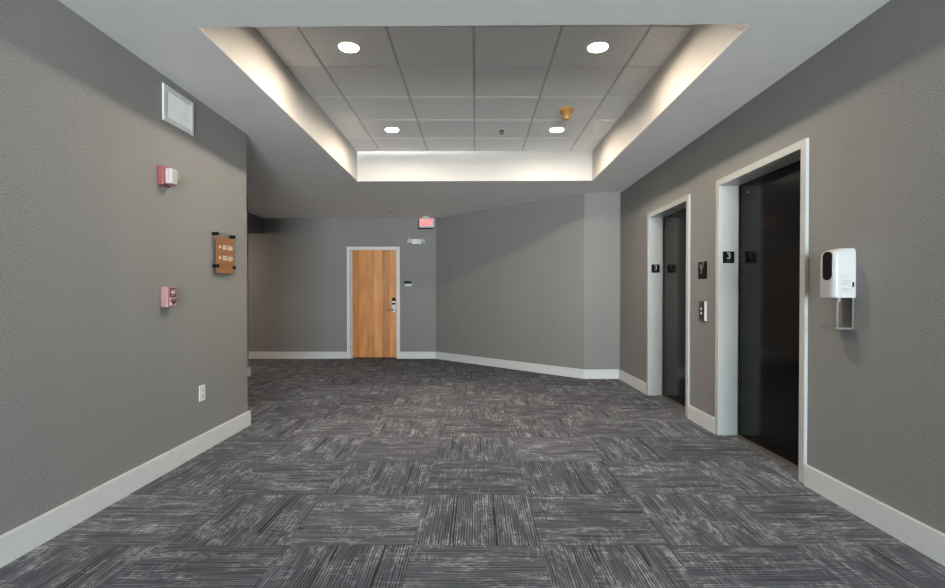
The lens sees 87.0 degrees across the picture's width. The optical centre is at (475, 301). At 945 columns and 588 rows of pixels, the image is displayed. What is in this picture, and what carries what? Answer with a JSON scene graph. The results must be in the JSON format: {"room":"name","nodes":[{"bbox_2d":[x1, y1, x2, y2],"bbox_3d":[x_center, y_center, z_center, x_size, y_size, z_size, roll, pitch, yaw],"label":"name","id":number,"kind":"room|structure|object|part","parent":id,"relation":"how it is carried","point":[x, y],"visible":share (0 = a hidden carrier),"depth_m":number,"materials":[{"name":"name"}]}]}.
{"room":"lobby","nodes":[
{"label":"lobby","id":0,"kind":"room"},
{"bbox_2d":[0,0,247,534],"bbox_3d":[-2.550,-0.132,-1.213,0.900,2.690,11.577,0,1,0],"label":"wall","id":1,"kind":"structure","parent":0,"point":[99,380],"depth_m":2.76,"materials":[{"name":"grey paint"}]},
{"bbox_2d":[0,410,250,567],"bbox_3d":[-2.539,1.140,-1.189,0.922,0.145,11.599,0,1,0],"label":"baseboard","id":2,"kind":"structure","parent":1,"relation":"attached to","point":[26,537],"depth_m":2.77,"materials":[{"name":"paint"}]},
{"bbox_2d":[158,165,176,187],"bbox_3d":[-2.048,-0.841,3.344,0.108,0.127,0.105,0,1,0],"label":"fire alarm strobe","id":3,"kind":"object","parent":1,"relation":"attached to","point":[167,177],"visible":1,"depth_m":3.32,"materials":[{"name":"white plastic"}]},
{"bbox_2d":[161,287,176,306],"bbox_3d":[-2.074,-0.032,3.376,0.056,0.137,0.103,0,1,0],"label":"alarm pull station","id":4,"kind":"object","parent":1,"relation":"attached to","point":[168,294],"visible":1,"depth_m":3.33,"materials":[{"name":"red plastic"}]},
{"bbox_2d":[162,83,193,136],"bbox_3d":[-2.094,-1.345,3.513,0.013,0.247,0.358,0,1,0],"label":"air vent","id":5,"kind":"object","parent":1,"relation":"in","point":[177,110],"visible":1,"depth_m":3.49,"materials":[{"name":"metal"}]},
{"bbox_2d":[199,384,204,401],"bbox_3d":[-2.095,0.700,3.820,0.009,0.120,0.080,0,1,0],"label":"wall outlet","id":6,"kind":"object","parent":1,"relation":"attached to","point":[202,387],"visible":1,"depth_m":3.81,"materials":[{"name":"plastic"}]},
{"bbox_2d":[212,232,235,273],"bbox_3d":[-2.076,-0.397,4.127,0.048,0.336,0.319,0,1,0],"label":"sign","id":7,"kind":"object","parent":1,"relation":"attached to","point":[224,246],"visible":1,"depth_m":4.11,"materials":[{"name":"brown wood"}]},
{"bbox_3d":[-2.075,-0.381,4.129,0.006,0.291,0.285,0,1,0],"label":"sign panel","id":8,"kind":"part","parent":7,"relation":"part of","materials":[{"name":"brown wood"}]},
{"bbox_2d":[247,196,248,367],"bbox_3d":[-4.800,-0.207,5.933,3.600,2.690,2.970,0,1,0],"label":"wall","id":9,"kind":"structure","parent":0,"point":[247,196],"depth_m":7.39,"materials":[{"name":"grey paint"}]},
{"bbox_2d":[247,367,250,376],"bbox_3d":[-4.931,1.064,6.032,3.137,0.145,2.842,0,1,0],"label":"baseboard","id":10,"kind":"structure","parent":9,"relation":"attached to","point":[248,368],"depth_m":7.40,"materials":[{"name":"paint"}]},
{"bbox_2d":[248,213,263,233],"bbox_3d":[-5.265,-1.434,8.455,2.470,0.290,2.100,0,1,0],"label":"wall","id":11,"kind":"structure","parent":9,"relation":"attached to","point":[255,223],"depth_m":9.16,"materials":[{"name":"paint"}]},
{"bbox_2d":[248,218,435,351],"bbox_3d":[-3.678,-0.245,9.593,5.845,2.690,0.150,0,1,0],"label":"wall","id":12,"kind":"structure","parent":0,"point":[297,269],"depth_m":9.52,"materials":[{"name":"grey paint"}]},
{"bbox_2d":[249,352,435,358],"bbox_3d":[-3.630,1.028,9.520,5.741,0.145,0.022,0,1,0],"label":"baseboard","id":13,"kind":"structure","parent":12,"relation":"attached to","point":[252,355],"depth_m":9.51,"materials":[{"name":"paint"}]},
{"bbox_2d":[347,247,399,358],"bbox_3d":[-1.950,0.025,9.550,1.011,2.150,0.182,0,1,0],"label":"door","id":14,"kind":"structure","parent":12,"relation":"in","point":[373,273],"depth_m":9.53,"materials":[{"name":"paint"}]},
{"bbox_2d":[404,281,411,287],"bbox_3d":[-1.294,-0.330,9.513,0.143,0.124,0.008,0,1,0],"label":"room sign","id":15,"kind":"object","parent":12,"relation":"attached to","point":[407,283],"visible":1,"depth_m":9.51,"materials":[{"name":"black plastic"}]},
{"bbox_2d":[406,237,426,244],"bbox_3d":[-1.127,-1.154,9.444,0.393,0.134,0.132,0,1,0],"label":"emergency light","id":16,"kind":"object","parent":12,"relation":"attached to","point":[423,240],"visible":1,"depth_m":9.43,"materials":[{"name":"paint"}]},
{"bbox_2d":[0,358,944,587],"bbox_3d":[-2.000,1.230,1.313,9.200,0.112,16.800,0,1,0],"label":"floor","id":17,"kind":"structure","parent":0,"point":[353,472],"depth_m":2.79,"materials":[{"name":"carpet"}]},
{"bbox_2d":[58,0,889,217],"bbox_3d":[-2.000,-1.706,1.282,9.200,0.405,16.800,0,1,0],"label":"ceiling","id":18,"kind":"structure","parent":0,"point":[313,115],"depth_m":4.06,"materials":[{"name":"paint"}]},
{"bbox_2d":[336,41,360,52],"bbox_3d":[-0.948,-1.927,3.725,0.178,0.054,0.178,0,1,0],"label":"recessed light","id":19,"kind":"object","parent":18,"relation":"in","point":[344,46],"visible":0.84,"depth_m":3.74,"materials":[{"name":"beige"}]},
{"bbox_2d":[384,127,399,132],"bbox_3d":[-0.935,-1.946,5.570,0.178,0.054,0.178,0,1,0],"label":"recessed light","id":20,"kind":"object","parent":18,"relation":"in","point":[388,129],"visible":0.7,"depth_m":5.59,"materials":[{"name":"beige"}]},
{"bbox_2d":[418,217,434,228],"bbox_3d":[-0.921,-1.480,9.322,0.313,0.216,0.075,0,1,0],"label":"exit sign","id":21,"kind":"object","parent":18,"relation":"hanging from","point":[424,222],"visible":1,"depth_m":9.29,"materials":[{"name":"white plastic"}]},
{"bbox_2d":[198,24,749,180],"bbox_3d":[-0.015,-1.733,4.581,3.043,0.390,3.722,0,1,0],"label":"tray","id":22,"kind":"object","parent":18,"relation":"on","point":[448,89],"depth_m":4.34,"materials":[{"name":"paint"}]},
{"bbox_3d":[-0.011,-1.919,4.578,3.031,0.012,3.663,0,1,0],"label":"tile panel","id":23,"kind":"part","parent":18,"relation":"part of","materials":[{"name":"white tile"}]},
{"bbox_2d":[549,127,564,132],"bbox_3d":[0.910,-1.946,5.570,0.178,0.054,0.178,0,1,0],"label":"recessed light","id":24,"kind":"object","parent":18,"relation":"in","point":[555,129],"visible":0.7,"depth_m":5.59,"materials":[{"name":"beige"}]},
{"bbox_2d":[559,106,573,120],"bbox_3d":[0.905,-1.861,4.951,0.142,0.112,0.142,0,1,0],"label":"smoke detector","id":25,"kind":"object","parent":18,"relation":"attached to","point":[565,111],"visible":1,"depth_m":4.92,"materials":[{"name":"metal"}]},
{"bbox_2d":[586,41,609,52],"bbox_3d":[0.915,-1.927,3.725,0.178,0.054,0.178,0,1,0],"label":"recessed light","id":26,"kind":"object","parent":18,"relation":"in","point":[599,46],"visible":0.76,"depth_m":3.73,"materials":[{"name":"beige"}]},
{"bbox_2d":[436,193,619,368],"bbox_3d":[0.922,-0.233,8.443,3.355,2.690,2.510,0,1,0],"label":"wall","id":27,"kind":"structure","parent":0,"point":[537,282],"depth_m":7.82,"materials":[{"name":"grey paint"}]},
{"bbox_2d":[436,352,619,378],"bbox_3d":[0.560,1.041,8.226,3.689,0.145,0.352,0,1,39],"label":"baseboard","id":28,"kind":"structure","parent":27,"relation":"attached to","point":[531,367],"depth_m":7.80,"materials":[{"name":"paint"}]},
{"bbox_2d":[620,0,944,533],"bbox_3d":[2.293,-0.146,0.093,0.413,2.690,14.190,0,1,0],"label":"wall","id":29,"kind":"structure","parent":0,"point":[869,105],"depth_m":2.70,"materials":[{"name":"grey paint"}]},
{"bbox_2d":[647,194,690,417],"bbox_3d":[2.208,0.047,5.425,0.284,2.192,1.164,0,1,0],"label":"door","id":30,"kind":"structure","parent":29,"relation":"in","point":[676,214],"depth_m":5.71,"materials":[{"name":"paint"}]},
{"bbox_2d":[651,264,659,272],"bbox_3d":[2.151,-0.396,5.948,0.098,0.099,0.005,0,1,0],"label":"number plate","id":31,"kind":"object","parent":30,"relation":"attached to","point":[655,268],"visible":1,"depth_m":5.95,"materials":[{"name":"black plastic"}]},
{"bbox_3d":[2.228,1.134,5.436,0.045,0.018,1.060,0,1,0],"label":"sill","id":32,"kind":"part","parent":30,"relation":"part of","materials":[{"name":"metal"}]},
{"bbox_3d":[2.268,0.047,5.402,0.044,2.148,1.074,0,1,0],"label":"panel","id":33,"kind":"part","parent":30,"relation":"part of","materials":[{"name":"black metal"}]},
{"bbox_2d":[698,261,706,278],"bbox_3d":[2.083,-0.289,4.571,0.007,0.158,0.168,0,1,0],"label":"sign","id":34,"kind":"object","parent":29,"relation":"attached to","point":[702,266],"visible":1,"depth_m":4.57,"materials":[{"name":"black plastic"}]},
{"bbox_2d":[699,301,706,320],"bbox_3d":[2.072,0.084,4.550,0.034,0.179,0.117,0,1,0],"label":"panel","id":35,"kind":"object","parent":29,"relation":"attached to","point":[702,304],"visible":1,"depth_m":4.51,"materials":[{"name":"metal"}]},
{"bbox_3d":[2.078,0.084,4.553,0.022,0.179,0.110,0,1,0],"label":"plate","id":36,"kind":"part","parent":35,"relation":"part of","materials":[{"name":"metal"}]},
{"bbox_2d":[715,138,808,483],"bbox_3d":[2.208,0.065,3.708,0.284,2.192,1.166,0,1,0],"label":"door","id":37,"kind":"structure","parent":29,"relation":"in","point":[775,187],"depth_m":3.84,"materials":[{"name":"paint"}]},
{"bbox_2d":[723,251,733,262],"bbox_3d":[2.151,-0.378,4.232,0.098,0.099,0.005,0,1,0],"label":"number plate","id":38,"kind":"object","parent":37,"relation":"attached to","point":[728,256],"visible":1,"depth_m":4.23,"materials":[{"name":"black plastic"}]},
{"bbox_3d":[2.228,1.152,3.719,0.045,0.018,1.062,0,1,0],"label":"sill","id":39,"kind":"part","parent":37,"relation":"part of","materials":[{"name":"metal"}]},
{"bbox_3d":[2.268,0.065,3.685,0.044,2.148,1.076,0,1,0],"label":"panel","id":40,"kind":"part","parent":37,"relation":"part of","materials":[{"name":"black metal"}]},
{"bbox_2d":[619,370,944,565],"bbox_3d":[2.076,1.127,0.096,0.022,0.145,14.166,0,1,0],"label":"baseboard","id":41,"kind":"structure","parent":29,"relation":"attached to","point":[923,538],"depth_m":2.62,"materials":[{"name":"paint"}]},
{"bbox_2d":[820,248,855,329],"bbox_3d":[2.026,-0.071,2.797,0.121,0.448,0.129,0,1,0],"label":"dispenser","id":42,"kind":"object","parent":29,"relation":"attached to","point":[837,266],"visible":1,"depth_m":2.74,"materials":[{"name":"white plastic"}]},
{"bbox_3d":[2.078,0.062,2.859,0.013,0.176,0.005,0,1,0],"label":"rail","id":43,"kind":"part","parent":42,"relation":"part of","materials":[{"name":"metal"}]},
{"bbox_2d":[821,326,853,329],"bbox_3d":[2.036,0.147,2.803,0.102,0.012,0.120,0,1,0],"label":"drip tray","id":44,"kind":"object","parent":42,"relation":"on","point":[825,327],"depth_m":2.78,"materials":[{"name":"plastic"}]},
{"bbox_3d":[2.085,0.061,2.802,0.004,0.180,0.113,0,1,0],"label":"plate","id":45,"kind":"part","parent":42,"relation":"part of","materials":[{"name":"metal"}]},
{"bbox_3d":[2.079,0.063,2.744,0.009,0.176,0.004,0,1,0],"label":"rail","id":46,"kind":"part","parent":42,"relation":"part of","materials":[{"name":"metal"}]}
]}

